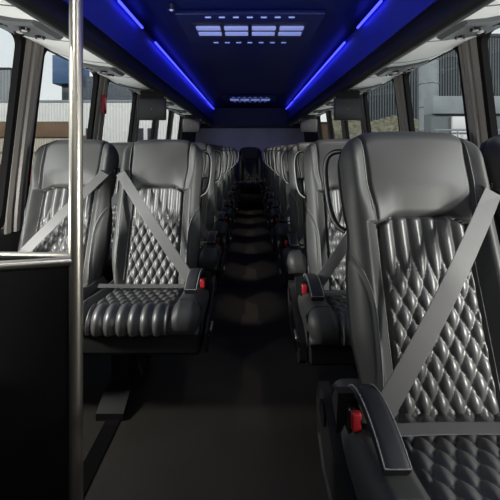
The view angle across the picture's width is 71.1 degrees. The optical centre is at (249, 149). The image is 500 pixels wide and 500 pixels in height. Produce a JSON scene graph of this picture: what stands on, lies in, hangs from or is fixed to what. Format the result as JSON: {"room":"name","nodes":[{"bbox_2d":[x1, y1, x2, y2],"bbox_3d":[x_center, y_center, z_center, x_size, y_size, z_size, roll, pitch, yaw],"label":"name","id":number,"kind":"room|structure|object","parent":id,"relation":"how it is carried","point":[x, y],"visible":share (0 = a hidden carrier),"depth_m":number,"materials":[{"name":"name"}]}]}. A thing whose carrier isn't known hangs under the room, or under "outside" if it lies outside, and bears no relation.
{"room":"vehicle interior","nodes":[
{"label":"vehicle interior","id":0,"kind":"room"},
{"bbox_2d":[0,131,195,251],"bbox_3d":[-1.230,0.100,2.675,0.200,2.120,10.150,0,0,0],"label":"wall","id":1,"kind":"structure","parent":0,"point":[9,242],"depth_m":1.89,"materials":[{"name":"black"}]},
{"bbox_2d":[0,29,25,228],"bbox_3d":[-1.239,-0.105,1.160,0.152,1.030,1.340,0,0,0],"label":"window","id":2,"kind":"structure","parent":1,"relation":"in","point":[20,41],"depth_m":1.80,"materials":[{"name":"black rubber"}]},
{"bbox_2d":[1,38,43,233],"bbox_3d":[-1.227,-0.100,1.900,0.176,1.080,0.144,0,0,0],"label":"pillar","id":3,"kind":"structure","parent":1,"relation":"attached to","point":[33,56],"depth_m":1.88,"materials":[{"name":"grey plastic"}]},
{"bbox_2d":[25,47,99,207],"bbox_3d":[-1.239,-0.105,2.350,0.152,1.030,0.760,0,0,0],"label":"window","id":4,"kind":"structure","parent":1,"relation":"in","point":[96,77],"depth_m":2.67,"materials":[{"name":"black rubber"}]},
{"bbox_2d":[93,75,108,139],"bbox_3d":[-1.227,-0.100,2.800,0.176,1.080,0.144,0,0,0],"label":"pillar","id":5,"kind":"structure","parent":1,"relation":"attached to","point":[103,82],"depth_m":2.78,"materials":[{"name":"grey plastic"}]},
{"bbox_2d":[101,95,106,113],"bbox_3d":[-1.166,-0.365,2.800,0.026,0.150,0.060,0,0,0],"label":"hammer","id":6,"kind":"object","parent":5,"relation":"attached to","point":[103,97],"visible":1,"depth_m":2.78,"materials":[{"name":"red plastic"}]},
{"bbox_2d":[0,0,213,125],"bbox_3d":[-0.967,-0.694,2.665,0.436,0.392,10.130,0,0,0],"label":"luggage rack","id":7,"kind":"object","parent":1,"relation":"attached to","point":[116,47],"visible":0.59,"depth_m":2.13,"materials":[{"name":"blue"}]},
{"bbox_2d":[13,31,23,35],"bbox_3d":[-1.040,-0.525,1.575,0.048,0.014,0.048,0,0,0],"label":"light","id":8,"kind":"object","parent":7,"relation":"attached to","point":[14,32],"depth_m":1.57,"materials":[{"name":"white plastic"}]},
{"bbox_2d":[18,26,29,31],"bbox_3d":[-0.945,-0.507,1.465,0.048,0.014,0.048,0,0,0],"label":"light","id":9,"kind":"object","parent":7,"relation":"attached to","point":[21,28],"depth_m":1.45,"materials":[{"name":"white plastic"}]},
{"bbox_2d":[34,35,45,39],"bbox_3d":[-0.945,-0.507,1.575,0.048,0.014,0.048,0,0,0],"label":"light","id":10,"kind":"object","parent":7,"relation":"attached to","point":[39,37],"depth_m":1.56,"materials":[{"name":"white plastic"}]},
{"bbox_2d":[138,91,165,119],"bbox_3d":[-0.845,-0.383,3.019,0.244,0.251,0.041,0,0,0],"label":"monitor","id":11,"kind":"object","parent":7,"relation":"attached to","point":[151,104],"visible":1,"depth_m":3.00,"materials":[{"name":"grey plastic"}]},
{"bbox_2d":[183,115,199,131],"bbox_3d":[-0.845,-0.383,5.050,0.244,0.251,0.041,0,0,0],"label":"monitor","id":12,"kind":"object","parent":7,"relation":"attached to","point":[191,123],"visible":1,"depth_m":5.03,"materials":[{"name":"grey plastic"}]},
{"bbox_2d":[101,80,136,141],"bbox_3d":[-1.239,-0.105,3.250,0.152,1.030,0.760,0,0,0],"label":"window","id":13,"kind":"structure","parent":1,"relation":"in","point":[134,95],"depth_m":3.60,"materials":[{"name":"black glass"}]},
{"bbox_2d":[132,94,139,141],"bbox_3d":[-1.227,-0.100,3.700,0.176,1.080,0.144,0,0,0],"label":"pillar","id":14,"kind":"structure","parent":1,"relation":"attached to","point":[136,121],"depth_m":3.65,"materials":[{"name":"grey plastic"}]},
{"bbox_2d":[137,120,155,139],"bbox_3d":[-1.239,-0.105,4.100,0.152,1.030,0.660,0,0,0],"label":"window","id":15,"kind":"structure","parent":1,"relation":"in","point":[153,121],"depth_m":4.40,"materials":[{"name":"black rubber"}]},
{"bbox_2d":[154,120,158,138],"bbox_3d":[-1.227,-0.100,4.500,0.176,1.080,0.144,0,0,0],"label":"pillar","id":16,"kind":"structure","parent":1,"relation":"attached to","point":[157,121],"depth_m":4.48,"materials":[{"name":"grey plastic"}]},
{"bbox_2d":[157,110,171,138],"bbox_3d":[-1.239,-0.105,4.900,0.152,1.030,0.660,0,0,0],"label":"window","id":17,"kind":"structure","parent":1,"relation":"in","point":[170,112],"depth_m":5.20,"materials":[{"name":"black rubber"}]},
{"bbox_2d":[169,112,173,138],"bbox_3d":[-1.227,-0.100,5.300,0.176,1.080,0.144,0,0,0],"label":"pillar","id":18,"kind":"structure","parent":1,"relation":"attached to","point":[172,113],"depth_m":5.28,"materials":[{"name":"grey plastic"}]},
{"bbox_2d":[171,112,181,139],"bbox_3d":[-1.239,-0.105,5.700,0.152,1.030,0.660,0,0,0],"label":"window","id":19,"kind":"structure","parent":1,"relation":"in","point":[180,118],"depth_m":6.00,"materials":[{"name":"black rubber"}]},
{"bbox_2d":[179,117,183,139],"bbox_3d":[-1.227,-0.100,6.100,0.176,1.080,0.144,0,0,0],"label":"pillar","id":20,"kind":"structure","parent":1,"relation":"attached to","point":[181,130],"depth_m":6.07,"materials":[{"name":"grey plastic"}]},
{"bbox_2d":[237,193,263,207],"bbox_3d":[0.000,0.963,6.915,2.520,0.274,0.510,0,0,0],"label":"trim","id":21,"kind":"structure","parent":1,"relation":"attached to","point":[247,200],"depth_m":6.66,"materials":[{"name":"black"}]},
{"bbox_2d":[239,147,261,192],"bbox_3d":[0.012,0.383,6.953,0.477,0.885,0.706,0,0,0],"label":"seat","id":22,"kind":"object","parent":21,"relation":"on","point":[250,181],"visible":0.99,"depth_m":7.02,"materials":[{"name":"black leather"}]},
{"bbox_2d":[241,183,258,187],"bbox_3d":[0.000,0.674,6.827,0.333,0.106,0.446,0,0,0],"label":"seat cushion","id":23,"kind":"object","parent":22,"relation":"on","point":[243,185],"depth_m":6.62,"materials":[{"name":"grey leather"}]},
{"bbox_2d":[83,208,358,499],"bbox_3d":[0.000,1.130,2.675,2.640,0.060,10.150,0,0,0],"label":"floor","id":24,"kind":"structure","parent":0,"point":[236,419],"depth_m":1.49,"materials":[{"name":"rubber"}]},
{"bbox_2d":[0,0,82,499],"bbox_3d":[-0.865,0.090,0.971,0.825,2.020,0.148,0,0,0],"label":"partition","id":25,"kind":"object","parent":24,"relation":"on","point":[41,293],"depth_m":0.98,"materials":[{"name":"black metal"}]},
{"bbox_2d":[83,355,151,497],"bbox_3d":[-0.555,1.097,3.810,0.060,0.006,5.620,0,0,0],"label":"trim","id":26,"kind":"structure","parent":24,"relation":"on","point":[94,457],"depth_m":1.27,"materials":[{"name":"black plastic"}]},
{"bbox_2d":[83,139,216,420],"bbox_3d":[-0.433,0.520,1.693,0.547,1.160,0.706,0,0,0],"label":"seat","id":27,"kind":"object","parent":24,"relation":"on","point":[157,300],"visible":0.99,"depth_m":1.67,"materials":[{"name":"black leather"}]},
{"bbox_2d":[18,139,119,300],"bbox_3d":[-0.962,0.383,1.693,0.477,0.885,0.705,0,0,0],"label":"seat","id":28,"kind":"object","parent":27,"relation":"attached to","point":[45,228],"visible":0.49,"depth_m":1.81,"materials":[{"name":"black leather"}]},
{"bbox_2d":[84,288,183,336],"bbox_3d":[-0.480,0.674,1.567,0.334,0.106,0.446,0,0,0],"label":"seat cushion","id":29,"kind":"object","parent":27,"relation":"on","point":[115,312],"depth_m":1.38,"materials":[{"name":"grey leather"}]},
{"bbox_2d":[193,142,226,282],"bbox_3d":[-0.433,0.520,2.443,0.547,1.160,0.706,0,0,0],"label":"seat","id":30,"kind":"object","parent":24,"relation":"on","point":[212,252],"visible":0.3,"depth_m":2.45,"materials":[{"name":"black leather"}]},
{"bbox_2d":[103,142,134,283],"bbox_3d":[-0.962,0.383,2.443,0.477,0.885,0.705,0,0,0],"label":"seat","id":31,"kind":"object","parent":30,"relation":"attached to","point":[120,146],"visible":0.06,"depth_m":2.49,"materials":[{"name":"black leather"}]},
{"bbox_2d":[105,244,112,269],"bbox_3d":[-0.950,0.674,2.317,0.333,0.106,0.446,0,0,0],"label":"seat cushion","id":32,"kind":"object","parent":31,"relation":"on","point":[108,266],"depth_m":2.11,"materials":[{"name":"grey leather"}]},
{"bbox_2d":[197,243,204,267],"bbox_3d":[-0.480,0.674,2.317,0.334,0.106,0.446,0,0,0],"label":"seat cushion","id":33,"kind":"object","parent":30,"relation":"on","point":[202,245],"depth_m":2.13,"materials":[{"name":"grey leather"}]},
{"bbox_2d":[208,144,231,248],"bbox_3d":[-0.433,0.520,3.193,0.547,1.160,0.706,0,0,0],"label":"seat","id":34,"kind":"object","parent":24,"relation":"on","point":[222,222],"visible":0.2,"depth_m":3.21,"materials":[{"name":"black leather"}]},
{"bbox_2d":[217,145,235,228],"bbox_3d":[-0.433,0.520,3.943,0.547,1.160,0.706,0,0,0],"label":"seat","id":35,"kind":"object","parent":24,"relation":"on","point":[227,205],"visible":0.17,"depth_m":3.98,"materials":[{"name":"black leather"}]},
{"bbox_2d":[223,146,237,215],"bbox_3d":[-0.433,0.520,4.693,0.547,1.160,0.706,0,0,0],"label":"seat","id":36,"kind":"object","parent":24,"relation":"on","point":[231,196],"visible":0.2,"depth_m":4.74,"materials":[{"name":"black leather"}]},
{"bbox_2d":[226,146,238,205],"bbox_3d":[-0.433,0.520,5.443,0.547,1.160,0.706,0,0,0],"label":"seat","id":37,"kind":"object","parent":24,"relation":"on","point":[234,189],"visible":0.12,"depth_m":5.50,"materials":[{"name":"black leather"}]},
{"bbox_2d":[231,147,240,198],"bbox_3d":[-0.433,0.520,6.193,0.547,1.160,0.706,0,0,0],"label":"seat","id":38,"kind":"object","parent":24,"relation":"on","point":[235,183],"visible":0.12,"depth_m":6.24,"materials":[{"name":"black leather"}]},
{"bbox_3d":[0.555,1.097,3.410,0.060,0.006,6.420,0,0,0],"label":"trim","id":39,"kind":"structure","parent":24,"relation":"on","visible":0},
{"bbox_2d":[261,147,270,199],"bbox_3d":[0.455,0.520,6.123,0.547,1.160,0.706,0,0,0],"label":"seat","id":40,"kind":"object","parent":39,"relation":"on","point":[264,184],"visible":0.09,"depth_m":6.18,"materials":[{"name":"black leather"}]},
{"bbox_2d":[262,146,274,206],"bbox_3d":[0.455,0.520,5.373,0.547,1.160,0.706,0,0,0],"label":"seat","id":41,"kind":"object","parent":39,"relation":"on","point":[267,189],"visible":0.12,"depth_m":5.43,"materials":[{"name":"black leather"}]},
{"bbox_2d":[264,146,278,216],"bbox_3d":[0.455,0.520,4.623,0.547,1.160,0.706,0,0,0],"label":"seat","id":42,"kind":"object","parent":39,"relation":"on","point":[270,197],"visible":0.2,"depth_m":4.67,"materials":[{"name":"black leather"}]},
{"bbox_2d":[267,145,285,230],"bbox_3d":[0.455,0.520,3.873,0.547,1.160,0.706,0,0,0],"label":"seat","id":43,"kind":"object","parent":39,"relation":"on","point":[274,207],"visible":0.16,"depth_m":3.90,"materials":[{"name":"black leather"}]},
{"bbox_2d":[270,144,294,251],"bbox_3d":[0.455,0.520,3.123,0.547,1.160,0.706,0,0,0],"label":"seat","id":44,"kind":"object","parent":39,"relation":"on","point":[280,224],"visible":0.22,"depth_m":3.15,"materials":[{"name":"black leather"}]},
{"bbox_2d":[276,142,312,287],"bbox_3d":[0.455,0.520,2.373,0.547,1.160,0.706,0,0,0],"label":"seat","id":45,"kind":"object","parent":39,"relation":"on","point":[292,261],"visible":0.32,"depth_m":2.38,"materials":[{"name":"black leather"}]},
{"bbox_2d":[300,246,309,272],"bbox_3d":[0.502,0.674,2.247,0.334,0.106,0.446,0,0,0],"label":"seat cushion","id":46,"kind":"object","parent":45,"relation":"on","point":[303,248],"depth_m":2.06,"materials":[{"name":"grey leather"}]},
{"bbox_2d":[288,139,355,364],"bbox_3d":[0.455,0.520,1.623,0.547,1.160,0.706,0,0,0],"label":"seat","id":47,"kind":"object","parent":39,"relation":"on","point":[317,301],"visible":0.44,"depth_m":1.58,"materials":[{"name":"black leather"}]},
{"bbox_2d":[324,294,351,345],"bbox_3d":[0.502,0.674,1.497,0.334,0.106,0.446,0,0,0],"label":"seat cushion","id":48,"kind":"object","parent":47,"relation":"on","point":[337,302],"depth_m":1.33,"materials":[{"name":"grey leather"}]},
{"bbox_2d":[316,131,499,499],"bbox_3d":[0.455,0.520,0.873,0.547,1.160,0.706,0,0,0],"label":"seat","id":49,"kind":"object","parent":39,"relation":"on","point":[420,420],"visible":1,"depth_m":0.92,"materials":[{"name":"black leather"}]},
{"bbox_2d":[394,409,499,499],"bbox_3d":[0.502,0.674,0.747,0.334,0.106,0.446,0,0,0],"label":"seat cushion","id":50,"kind":"object","parent":49,"relation":"on","point":[454,454],"depth_m":0.76,"materials":[{"name":"grey leather"}]},
{"bbox_2d":[480,134,499,243],"bbox_3d":[0.968,0.383,0.873,0.477,0.885,0.706,0,0,0],"label":"seat","id":51,"kind":"object","parent":49,"relation":"attached to","point":[490,148],"visible":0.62,"depth_m":1.07,"materials":[{"name":"black leather"}]},
{"bbox_2d":[120,0,379,107],"bbox_3d":[0.000,-0.918,2.700,2.500,0.143,10.200,0,0,0],"label":"ceiling","id":52,"kind":"structure","parent":0,"point":[216,70],"depth_m":3.27,"materials":[{"name":"plastic"}]},
{"bbox_2d":[166,3,175,11],"bbox_3d":[-0.500,-0.902,2.220,0.060,0.036,0.060,0,0,0],"label":"ceiling speaker","id":53,"kind":"object","parent":52,"relation":"attached to","point":[171,7],"visible":1,"depth_m":2.20},
{"bbox_2d":[174,9,325,43],"bbox_3d":[0.000,-0.901,2.620,1.000,0.057,0.640,0,0,0],"label":"ceiling vent","id":54,"kind":"object","parent":52,"relation":"in","point":[200,26],"visible":1,"depth_m":2.48,"materials":[{"name":"blue"}]},
{"bbox_2d":[193,23,306,37],"bbox_3d":[0.000,-0.891,2.600,0.800,0.018,0.320,0,0,0],"label":"grille","id":55,"kind":"object","parent":54,"relation":"attached to","point":[201,30],"depth_m":2.58,"materials":[{"name":"white"}]},
{"bbox_2d":[223,94,276,101],"bbox_3d":[0.000,-0.901,6.170,0.920,0.057,0.640,0,0,0],"label":"ceiling vent","id":56,"kind":"object","parent":52,"relation":"in","point":[241,97],"visible":1,"depth_m":6.00,"materials":[{"name":"blue"}]},
{"bbox_2d":[229,98,270,100],"bbox_3d":[0.000,-0.891,6.150,0.720,0.018,0.320,0,0,0],"label":"grille","id":57,"kind":"object","parent":56,"relation":"attached to","point":[230,99],"depth_m":6.05,"materials":[{"name":"white"}]},
{"bbox_2d":[195,128,304,185],"bbox_3d":[0.000,0.070,7.775,2.600,2.060,0.050,0,0,0],"label":"wall","id":58,"kind":"structure","parent":0,"point":[236,138],"depth_m":7.75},
{"bbox_2d":[200,108,299,127],"bbox_3d":[0.000,-0.690,7.625,2.400,0.420,0.249,0,0,0],"label":"trim","id":59,"kind":"structure","parent":58,"relation":"attached to","point":[222,117],"depth_m":7.52,"materials":[{"name":"plastic"}]},
{"bbox_2d":[263,147,268,181],"bbox_3d":[0.490,0.383,6.953,0.477,0.885,0.705,0,0,0],"label":"seat","id":60,"kind":"object","parent":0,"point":[264,180],"visible":0.05,"depth_m":7.03,"materials":[{"name":"black leather"}]},
{"bbox_2d":[304,131,318,141],"bbox_3d":[1.245,-0.100,2.675,0.160,1.080,10.150,0,0,0],"label":"wall","id":61,"kind":"structure","parent":0,"point":[309,136],"depth_m":6.94,"materials":[{"name":"black"}]},
{"bbox_3d":[1.230,0.100,2.675,0.201,2.120,10.150,0,0,0],"label":"wall","id":62,"kind":"structure","parent":0,"visible":0},
{"bbox_2d":[316,117,320,139],"bbox_3d":[1.227,-0.100,6.100,0.176,1.080,0.144,0,0,0],"label":"pillar","id":63,"kind":"structure","parent":62,"relation":"attached to","point":[318,130],"depth_m":6.07,"materials":[{"name":"grey plastic"}]},
{"bbox_2d":[318,112,328,139],"bbox_3d":[1.239,-0.105,5.700,0.152,1.030,0.660,0,0,0],"label":"window","id":64,"kind":"structure","parent":62,"relation":"in","point":[319,118],"depth_m":6.00,"materials":[{"name":"black rubber"}]},
{"bbox_2d":[326,112,330,138],"bbox_3d":[1.227,-0.100,5.300,0.176,1.080,0.144,0,0,0],"label":"pillar","id":65,"kind":"structure","parent":62,"relation":"attached to","point":[327,113],"depth_m":5.28,"materials":[{"name":"grey plastic"}]},
{"bbox_2d":[328,110,342,138],"bbox_3d":[1.239,-0.105,4.900,0.152,1.030,0.660,0,0,0],"label":"window","id":66,"kind":"structure","parent":62,"relation":"in","point":[329,112],"depth_m":5.20,"materials":[{"name":"black rubber"}]},
{"bbox_2d":[341,120,345,138],"bbox_3d":[1.227,-0.100,4.500,0.176,1.080,0.144,0,0,0],"label":"pillar","id":67,"kind":"structure","parent":62,"relation":"attached to","point":[342,121],"depth_m":4.48,"materials":[{"name":"grey plastic"}]},
{"bbox_2d":[344,120,361,138],"bbox_3d":[1.239,-0.105,4.100,0.152,1.030,0.660,0,0,0],"label":"window","id":68,"kind":"structure","parent":62,"relation":"in","point":[345,121],"depth_m":4.40,"materials":[{"name":"black rubber"}]},
{"bbox_2d":[360,94,366,133],"bbox_3d":[1.227,-0.100,3.700,0.176,1.080,0.144,0,0,0],"label":"pillar","id":69,"kind":"structure","parent":62,"relation":"attached to","point":[363,121],"depth_m":3.65,"materials":[{"name":"grey plastic"}]},
{"bbox_2d":[363,79,399,132],"bbox_3d":[1.239,-0.105,3.230,0.152,1.030,0.800,0,0,0],"label":"window","id":70,"kind":"structure","parent":62,"relation":"in","point":[365,95],"depth_m":3.60,"materials":[{"name":"black rubber"}]},
{"bbox_2d":[286,0,499,125],"bbox_3d":[0.967,-0.694,2.665,0.436,0.392,10.130,0,0,0],"label":"luggage rack","id":71,"kind":"object","parent":62,"relation":"attached to","point":[395,38],"visible":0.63,"depth_m":2.07,"materials":[{"name":"blue"}]},
{"bbox_2d":[300,115,316,131],"bbox_3d":[0.845,-0.383,5.050,0.244,0.251,0.041,0,0,0],"label":"monitor","id":72,"kind":"object","parent":71,"relation":"attached to","point":[308,123],"visible":1,"depth_m":5.03,"materials":[{"name":"grey plastic"}]},
{"bbox_2d":[334,91,361,119],"bbox_3d":[0.845,-0.383,3.019,0.244,0.251,0.041,0,0,0],"label":"monitor","id":73,"kind":"object","parent":71,"relation":"attached to","point":[347,104],"visible":1,"depth_m":3.00,"materials":[{"name":"grey plastic"}]},
{"bbox_2d":[454,35,465,39],"bbox_3d":[0.945,-0.507,1.575,0.048,0.014,0.048,0,0,0],"label":"light","id":74,"kind":"object","parent":71,"relation":"attached to","point":[457,37],"depth_m":1.56,"materials":[{"name":"white plastic"}]},
{"bbox_2d":[470,26,481,31],"bbox_3d":[0.945,-0.507,1.465,0.048,0.014,0.048,0,0,0],"label":"light","id":75,"kind":"object","parent":71,"relation":"attached to","point":[472,28],"depth_m":1.45,"materials":[{"name":"white plastic"}]},
{"bbox_2d":[476,31,486,35],"bbox_3d":[1.040,-0.525,1.575,0.048,0.014,0.048,0,0,0],"label":"light","id":76,"kind":"object","parent":71,"relation":"attached to","point":[485,32],"depth_m":1.57,"materials":[{"name":"white plastic"}]},
{"bbox_2d":[393,74,408,130],"bbox_3d":[1.227,-0.100,2.760,0.176,1.080,0.144,0,0,0],"label":"pillar","id":77,"kind":"structure","parent":62,"relation":"attached to","point":[398,80],"depth_m":2.74,"materials":[{"name":"grey"}]},
{"bbox_2d":[402,46,469,140],"bbox_3d":[1.239,-0.105,2.320,0.152,1.030,0.740,0,0,0],"label":"window","id":78,"kind":"structure","parent":62,"relation":"in","point":[406,84],"depth_m":2.66,"materials":[{"name":"black rubber"}]},
{"bbox_2d":[458,37,487,148],"bbox_3d":[1.227,-0.100,1.880,0.176,1.080,0.144,0,0,0],"label":"pillar","id":79,"kind":"structure","parent":62,"relation":"attached to","point":[468,50],"depth_m":1.86,"materials":[{"name":"grey"}]},
{"bbox_2d":[476,29,497,138],"bbox_3d":[1.239,-0.105,1.090,0.152,1.030,1.440,0,0,0],"label":"window","id":80,"kind":"structure","parent":62,"relation":"in","point":[482,41],"depth_m":1.78,"materials":[{"name":"black rubber"}]},
{"label":"outside","id":81,"kind":"structure","parent":0,"visible":0},
{"bbox_3d":[0.000,2.400,50.000,160.000,0.100,140.000,0,0,0],"label":"ground","id":82,"kind":"structure","parent":81,"visible":0},
{"bbox_2d":[0,67,11,99],"bbox_3d":[-30.475,-3.300,38.500,9.050,11.300,1.200,0,0,0],"label":"shed","id":83,"kind":"object","parent":82,"relation":"on","point":[5,72],"visible":0.34,"depth_m":38.00,"materials":[{"name":"black"}]},
{"bbox_2d":[0,121,68,166],"bbox_3d":[-19.500,0.125,26.000,13.000,4.450,0.500,0,0,0],"label":"fence","id":84,"kind":"object","parent":82,"relation":"on","point":[46,131],"visible":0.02,"depth_m":25.75,"materials":[{"name":"concrete"}]},
{"bbox_2d":[0,100,179,142],"bbox_3d":[-18.750,-1.175,34.800,24.700,7.050,4.600,0,0,0],"label":"warehouse","id":85,"kind":"structure","parent":82,"relation":"on","point":[117,118],"depth_m":33.00,"materials":[{"name":"metal"}]},
{"bbox_2d":[52,55,131,99],"bbox_3d":[-15.450,-4.450,45.700,15.900,13.600,8.600,0,0,0],"label":"office block","id":86,"kind":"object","parent":82,"relation":"on","point":[60,66],"visible":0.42,"depth_m":42.00,"materials":[{"name":"glass"}]},
{"bbox_2d":[321,122,334,138],"bbox_3d":[6.600,-0.350,39.500,5.400,5.400,3.200,0,0,0],"label":"shed","id":87,"kind":"object","parent":82,"relation":"on","point":[323,124],"visible":0.02,"depth_m":38.00,"materials":[{"name":"brown wood"}]},
{"bbox_2d":[332,115,417,138],"bbox_3d":[13.500,-0.673,35.000,10.000,6.037,4.000,0,0,0],"label":"gravel bank","id":88,"kind":"object","parent":82,"relation":"on","point":[388,124],"visible":0.19,"depth_m":35.96,"materials":[{"name":"beige gravel"}]},
{"bbox_2d":[331,34,499,138],"bbox_3d":[28.450,-5.800,45.950,35.100,16.300,8.100,0,0,0],"label":"factory hall","id":89,"kind":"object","parent":82,"relation":"on","point":[381,100],"visible":0.02,"depth_m":42.00,"materials":[{"name":"metal"}]},
{"bbox_2d":[418,58,439,131],"bbox_3d":[15.300,-2.950,30.000,1.687,10.600,1.687,0,0,0],"label":"silo","id":90,"kind":"object","parent":82,"relation":"on","point":[428,74],"visible":0.41,"depth_m":29.44,"materials":[{"name":"concrete"}]},
{"bbox_2d":[424,96,499,139],"bbox_3d":[22.700,-0.950,28.115,16.600,6.600,1.770,0,0,0],"label":"dock","id":91,"kind":"object","parent":82,"relation":"on","point":[443,114],"visible":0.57,"depth_m":27.60,"materials":[{"name":"concrete"}]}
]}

